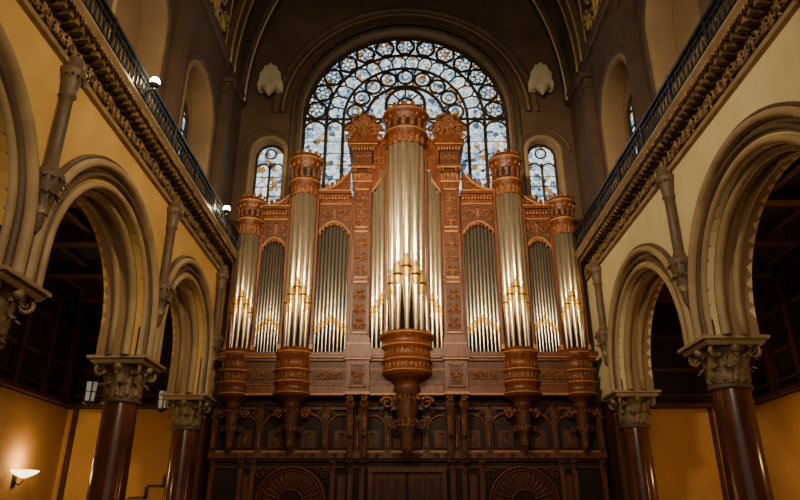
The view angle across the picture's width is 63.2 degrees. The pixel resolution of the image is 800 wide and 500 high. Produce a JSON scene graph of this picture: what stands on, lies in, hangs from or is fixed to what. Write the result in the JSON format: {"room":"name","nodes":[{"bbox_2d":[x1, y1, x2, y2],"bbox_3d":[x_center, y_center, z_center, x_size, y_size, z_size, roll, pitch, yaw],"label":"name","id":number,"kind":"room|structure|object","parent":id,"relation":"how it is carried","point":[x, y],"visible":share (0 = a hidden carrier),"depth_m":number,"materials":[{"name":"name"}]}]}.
{"room":"church interior","nodes":[
{"label":"church interior","id":0,"kind":"room"},
{"bbox_2d":[0,386,68,499],"bbox_3d":[-10.437,1.514,10.142,0.200,8.200,21.800,0,-23,0],"label":"wall","id":1,"kind":"structure","parent":0,"point":[32,429],"depth_m":18.03,"materials":[{"name":"paint"}]},
{"bbox_2d":[10,470,38,487],"bbox_3d":[-10.051,6.108,17.327,0.720,0.440,0.720,0,-23,0],"label":"wall sconce","id":2,"kind":"object","parent":1,"relation":"attached to","point":[22,474],"visible":1,"depth_m":17.24,"materials":[{"name":"glass"}]},
{"bbox_2d":[0,278,173,408],"bbox_3d":[-8.338,-0.763,10.918,4.000,3.400,21.500,0,-23,0],"label":"panelling","id":3,"kind":"object","parent":1,"relation":"attached to","point":[43,357],"visible":0.57,"depth_m":19.26,"materials":[{"name":"black wood"}]},
{"bbox_2d":[45,200,169,305],"bbox_3d":[-8.413,-2.194,11.514,4.050,0.500,21.500,0,-23,0],"label":"ceiling","id":4,"kind":"structure","parent":0,"point":[75,257],"depth_m":17.46,"materials":[{"name":"black wood"}]},
{"bbox_2d":[82,369,100,406],"bbox_3d":[-7.958,2.204,17.317,0.420,3.880,0.364,0,-23,0],"label":"hanging lantern","id":5,"kind":"object","parent":4,"relation":"hanging from","point":[91,387],"visible":0.87,"depth_m":16.64,"materials":[{"name":"glass"}]},
{"bbox_2d":[155,324,172,412],"bbox_3d":[-6.947,3.033,19.567,0.420,3.680,0.364,0,-23,0],"label":"hanging lantern","id":6,"kind":"object","parent":4,"relation":"hanging from","point":[160,402],"visible":0.86,"depth_m":18.94,"materials":[{"name":"metal"}]},
{"bbox_2d":[0,0,229,398],"bbox_3d":[-5.963,-1.275,11.120,0.850,4.500,21.500,0,-23,0],"label":"wall","id":7,"kind":"structure","parent":0,"point":[88,132],"depth_m":11.63,"materials":[{"name":"paint"}]},
{"bbox_2d":[34,55,87,232],"bbox_3d":[-5.367,-1.703,10.287,0.558,3.150,0.560,-12,-25,26],"label":"colonnette","id":8,"kind":"object","parent":7,"relation":"attached to","point":[73,75],"depth_m":10.20,"materials":[{"name":"stone"}]},
{"bbox_2d":[0,22,213,394],"bbox_3d":[-5.873,-0.204,12.027,1.020,3.220,14.840,0,-23,0],"label":"arches","id":9,"kind":"structure","parent":7,"relation":"attached to","point":[25,251],"depth_m":13.34,"materials":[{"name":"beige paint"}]},
{"bbox_2d":[16,0,237,286],"bbox_3d":[-5.568,-3.007,11.823,0.940,0.760,21.470,0,-23,0],"label":"crown molding","id":10,"kind":"structure","parent":7,"relation":"attached to","point":[67,26],"depth_m":12.67,"materials":[{"name":"stone"}]},
{"bbox_2d":[82,0,238,250],"bbox_3d":[-5.178,-3.694,12.138,0.080,0.750,21.528,0,-23,0],"label":"iron railing","id":11,"kind":"object","parent":10,"relation":"on","point":[117,32],"visible":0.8,"depth_m":13.88,"materials":[{"name":"black metal"}]},
{"bbox_2d":[145,77,159,93],"bbox_3d":[-4.976,-3.299,13.110,0.253,0.392,0.200,-13,-26,28],"label":"lamp","id":12,"kind":"object","parent":11,"relation":"attached to","point":[154,82],"visible":1,"depth_m":13.05,"materials":[{"name":"glass"}]},
{"bbox_2d":[220,205,229,217],"bbox_3d":[-4.952,-1.081,18.439,0.253,0.392,0.200,13,-26,-28],"label":"lamp","id":13,"kind":"object","parent":11,"relation":"attached to","point":[226,209],"visible":1,"depth_m":18.40,"materials":[{"name":"metal"}]},
{"bbox_2d":[157,199,183,327],"bbox_3d":[-5.344,0.284,15.060,0.558,3.150,0.560,-12,-25,26],"label":"column","id":14,"kind":"structure","parent":7,"relation":"attached to","point":[175,211],"depth_m":15.01,"materials":[{"name":"stone"}]},
{"bbox_2d":[191,406,212,499],"bbox_3d":[-5.935,6.861,18.565,0.720,4.800,1.460,0,-23,0],"label":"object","id":15,"kind":"structure","parent":7,"relation":"attached to","point":[201,463],"depth_m":18.42,"materials":[{"name":"brown wood"}]},
{"bbox_2d":[211,266,229,370],"bbox_3d":[-5.325,1.987,19.149,0.558,3.150,0.560,-12,-25,26],"label":"column","id":16,"kind":"structure","parent":7,"relation":"attached to","point":[222,276],"depth_m":19.16,"materials":[{"name":"stone"}]},
{"bbox_2d":[100,0,241,230],"bbox_3d":[-6.363,-6.527,13.308,0.750,6.920,21.500,0,-23,0],"label":"wall","id":17,"kind":"structure","parent":0,"point":[202,40],"depth_m":20.15,"materials":[{"name":"brown paint"}]},
{"bbox_2d":[87,0,247,215],"bbox_3d":[-6.118,-6.543,13.297,0.920,6.900,21.470,0,-23,0],"label":"trim","id":18,"kind":"structure","parent":17,"relation":"attached to","point":[153,44],"depth_m":18.35,"materials":[{"name":"beige paint"}]},
{"bbox_2d":[179,101,188,158],"bbox_3d":[-6.481,-3.296,18.841,0.140,2.767,1.321,0,-23,0],"label":"window","id":19,"kind":"structure","parent":17,"relation":"in","point":[185,118],"depth_m":19.54,"materials":[{"name":"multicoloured glass"}]},
{"bbox_2d":[51,0,728,499],"bbox_3d":[0.210,-3.057,23.856,21.000,27.180,0.700,0,-23,0],"label":"wall","id":20,"kind":"structure","parent":0,"point":[295,23],"depth_m":23.99,"materials":[{"name":"brown paint"}]},
{"bbox_2d":[56,408,165,499],"bbox_3d":[-8.292,7.134,19.220,3.800,4.800,0.100,0,-23,0],"label":"trim","id":21,"kind":"structure","parent":20,"relation":"attached to","point":[74,420],"depth_m":19.47,"materials":[{"name":"brown wood"}]},
{"bbox_2d":[252,145,282,204],"bbox_3d":[-4.790,-2.547,23.780,1.160,2.980,0.172,0,-23,0],"label":"window","id":22,"kind":"structure","parent":20,"relation":"in","point":[269,159],"depth_m":23.93,"materials":[{"name":"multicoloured glass"}]},
{"bbox_2d":[257,63,282,95],"bbox_3d":[-4.913,-6.415,24.552,0.977,1.415,0.585,0,-23,0],"label":"corbel","id":23,"kind":"object","parent":20,"relation":"attached to","point":[269,82],"visible":1,"depth_m":24.58,"materials":[{"name":"beige stone"}]},
{"bbox_2d":[301,37,509,195],"bbox_3d":[0.210,-5.024,24.778,7.840,7.720,0.189,0,-23,0],"label":"window","id":24,"kind":"structure","parent":20,"relation":"in","point":[438,76],"depth_m":25.16,"materials":[{"name":"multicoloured glass"}]},
{"bbox_2d":[241,7,570,200],"bbox_3d":[0.209,-5.482,24.719,12.060,9.120,0.770,0,-23,0],"label":"arches","id":25,"kind":"object","parent":20,"relation":"attached to","point":[531,103],"visible":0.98,"depth_m":25.10,"materials":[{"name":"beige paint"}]},
{"bbox_2d":[528,62,553,94],"bbox_3d":[5.327,-6.432,24.511,0.977,1.415,0.585,0,-23,0],"label":"corbel","id":26,"kind":"object","parent":20,"relation":"attached to","point":[541,81],"visible":1,"depth_m":24.54,"materials":[{"name":"beige stone"}]},
{"bbox_2d":[528,144,558,203],"bbox_3d":[5.210,-2.564,23.740,1.160,2.980,0.172,0,-23,0],"label":"window","id":27,"kind":"structure","parent":20,"relation":"in","point":[542,159],"depth_m":23.89,"materials":[{"name":"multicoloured glass"}]},
{"bbox_2d":[212,0,592,81],"bbox_3d":[0.163,-14.697,16.840,12.400,11.080,21.800,0,-23,0],"label":"ceiling","id":28,"kind":"structure","parent":0,"point":[552,8],"depth_m":24.53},
{"bbox_2d":[210,0,233,43],"bbox_3d":[-5.732,-8.719,21.204,0.552,3.071,2.761,0,-23,0],"label":"gilded ornament","id":29,"kind":"object","parent":28,"relation":"attached to","point":[223,18],"visible":0.84,"depth_m":21.40,"materials":[{"name":"paint"}]},
{"bbox_2d":[241,0,569,106],"bbox_3d":[0.207,-10.640,26.398,12.400,11.224,0.435,0,-23,0],"label":"rib","id":30,"kind":"object","parent":28,"relation":"attached to","point":[274,5],"visible":0.98,"depth_m":25.19,"materials":[{"name":"beige stone"}]},
{"bbox_2d":[227,0,584,72],"bbox_3d":[0.198,-11.452,24.426,12.400,11.240,0.629,0,-23,0],"label":"rib","id":31,"kind":"object","parent":28,"relation":"attached to","point":[568,8],"visible":0.95,"depth_m":22.78,"materials":[{"name":"stone"}]},
{"bbox_2d":[578,0,601,42],"bbox_3d":[6.112,-8.739,21.157,0.552,3.070,2.761,0,-23,0],"label":"gilded ornament","id":32,"kind":"object","parent":28,"relation":"attached to","point":[587,16],"visible":0.88,"depth_m":21.37,"materials":[{"name":"paint"}]},
{"bbox_2d":[569,0,731,226],"bbox_3d":[6.687,-6.549,13.256,0.750,6.920,21.500,0,-23,0],"label":"wall","id":33,"kind":"structure","parent":0,"point":[686,16],"depth_m":20.05,"materials":[{"name":"brown paint"}]},
{"bbox_2d":[627,94,638,157],"bbox_3d":[6.858,-3.395,18.604,0.140,2.767,1.321,0,-23,0],"label":"window","id":34,"kind":"structure","parent":33,"relation":"in","point":[631,121],"depth_m":19.26,"materials":[{"name":"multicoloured glass"}]},
{"bbox_2d":[564,0,732,213],"bbox_3d":[6.442,-6.563,13.247,0.920,6.900,21.470,0,-23,0],"label":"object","id":35,"kind":"structure","parent":33,"relation":"attached to","point":[658,38],"depth_m":18.86,"materials":[{"name":"beige paint"}]},
{"bbox_2d":[583,7,799,403],"bbox_3d":[6.287,-1.295,11.071,0.850,4.500,21.500,0,-23,0],"label":"wall","id":36,"kind":"structure","parent":0,"point":[775,78],"depth_m":12.41,"materials":[{"name":"paint"}]},
{"bbox_2d":[587,260,607,366],"bbox_3d":[5.722,1.784,18.664,0.558,3.150,0.560,-12,-25,26],"label":"column","id":37,"kind":"structure","parent":36,"relation":"attached to","point":[595,269],"depth_m":18.64,"materials":[{"name":"stone"}]},
{"bbox_2d":[601,402,629,499],"bbox_3d":[6.344,6.756,18.313,0.720,4.800,1.900,0,-23,0],"label":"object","id":38,"kind":"structure","parent":36,"relation":"attached to","point":[617,475],"depth_m":18.12,"materials":[{"name":"brown wood"}]},
{"bbox_2d":[654,165,688,306],"bbox_3d":[5.698,-0.337,13.568,0.558,3.150,0.560,-12,-25,26],"label":"column","id":39,"kind":"structure","parent":36,"relation":"attached to","point":[678,265],"depth_m":13.50,"materials":[{"name":"stone"}]},
{"bbox_2d":[575,0,799,286],"bbox_3d":[5.892,-3.026,11.777,0.940,0.760,21.470,0,-23,0],"label":"crown molding","id":40,"kind":"structure","parent":36,"relation":"attached to","point":[751,26],"depth_m":12.53,"materials":[{"name":"stone"}]},
{"bbox_2d":[575,0,737,250],"bbox_3d":[5.502,-3.712,12.096,0.080,0.750,21.528,0,-23,0],"label":"iron railing","id":41,"kind":"object","parent":40,"relation":"on","point":[597,205],"visible":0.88,"depth_m":13.88,"materials":[{"name":"black metal"}]},
{"bbox_2d":[607,101,799,390],"bbox_3d":[6.202,-0.642,10.778,1.020,3.070,16.500,0,-23,0],"label":"arches","id":42,"kind":"structure","parent":36,"relation":"attached to","point":[736,228],"depth_m":12.33,"materials":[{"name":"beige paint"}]},
{"bbox_2d":[656,157,799,301],"bbox_3d":[8.737,-2.222,11.445,4.050,0.500,21.500,0,-23,0],"label":"ceiling","id":43,"kind":"structure","parent":0,"point":[778,230],"depth_m":15.64,"materials":[{"name":"black wood"}]},
{"bbox_2d":[755,391,799,499],"bbox_3d":[10.762,1.479,10.058,0.200,8.200,21.800,0,-23,0],"label":"wall","id":44,"kind":"structure","parent":0,"point":[779,418],"depth_m":18.18,"materials":[{"name":"paint"}]},
{"bbox_2d":[707,408,727,499],"bbox_3d":[8.712,2.994,9.274,3.900,4.800,21.500,0,-23,0],"label":"trim","id":45,"kind":"structure","parent":44,"relation":"attached to","point":[710,412],"depth_m":19.54,"materials":[{"name":"brown wood"}]},
{"bbox_2d":[646,246,799,408],"bbox_3d":[8.662,-0.791,10.850,4.000,3.400,21.500,0,-23,0],"label":"panelling","id":46,"kind":"object","parent":44,"relation":"attached to","point":[776,299],"visible":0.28,"depth_m":18.86,"materials":[{"name":"black wood"}]},
{"bbox_3d":[0.158,4.943,7.582,21.400,0.100,23.800,0,-23,0],"label":"floor","id":47,"kind":"structure","parent":0,"visible":0},
{"bbox_2d":[0,265,51,348],"bbox_3d":[-5.942,2.653,8.455,1.240,4.800,1.240,0,-23,0],"label":"marble column","id":48,"kind":"structure","parent":47,"relation":"on","point":[16,290],"depth_m":9.22,"materials":[{"name":"stone"}]},
{"bbox_2d":[86,355,165,499],"bbox_3d":[-5.920,4.640,13.228,1.240,4.800,1.240,0,-23,0],"label":"marble column","id":49,"kind":"structure","parent":47,"relation":"on","point":[125,376],"depth_m":13.44,"materials":[{"name":"stone"}]},
{"bbox_2d":[160,393,217,499],"bbox_3d":[-5.901,6.342,17.318,1.240,4.800,1.240,0,-23,0],"label":"marble column","id":50,"kind":"structure","parent":47,"relation":"on","point":[188,410],"depth_m":17.55,"materials":[{"name":"stone"}]},
{"bbox_2d":[204,100,610,499],"bbox_3d":[0.202,2.111,19.837,11.340,14.550,2.648,0,-23,0],"label":"pipe organ","id":51,"kind":"object","parent":47,"relation":"on","point":[405,320],"visible":1,"depth_m":19.26,"materials":[{"name":"brown wood"}]},
{"bbox_2d":[367,468,446,499],"bbox_3d":[0.203,7.504,17.716,2.200,2.960,0.180,0,-23,0],"label":"door frame","id":52,"kind":"structure","parent":51,"relation":"attached to","point":[443,471],"depth_m":18.17,"materials":[{"name":"brown wood"}]},
{"bbox_2d":[373,472,405,499],"bbox_3d":[-0.287,7.557,17.700,0.920,2.850,0.173,0,-23,0],"label":"door","id":53,"kind":"structure","parent":52,"relation":"attached to","point":[386,485],"depth_m":18.09,"materials":[{"name":"brown wood"}]},
{"bbox_2d":[408,472,441,499],"bbox_3d":[0.693,7.556,17.696,0.920,2.850,0.173,0,-23,0],"label":"door","id":54,"kind":"structure","parent":52,"relation":"attached to","point":[421,485],"depth_m":18.08,"materials":[{"name":"brown wood"}]},
{"bbox_2d":[601,390,660,499],"bbox_3d":[6.297,6.153,16.863,1.240,4.800,1.240,0,-23,0],"label":"marble column","id":55,"kind":"structure","parent":47,"relation":"on","point":[630,406],"depth_m":17.09,"materials":[{"name":"stone"}]},
{"bbox_2d":[677,335,774,499],"bbox_3d":[6.273,4.032,11.767,1.240,4.800,1.240,0,-23,0],"label":"marble column","id":56,"kind":"structure","parent":47,"relation":"on","point":[724,360],"depth_m":11.98,"materials":[{"name":"stone"}]}
]}

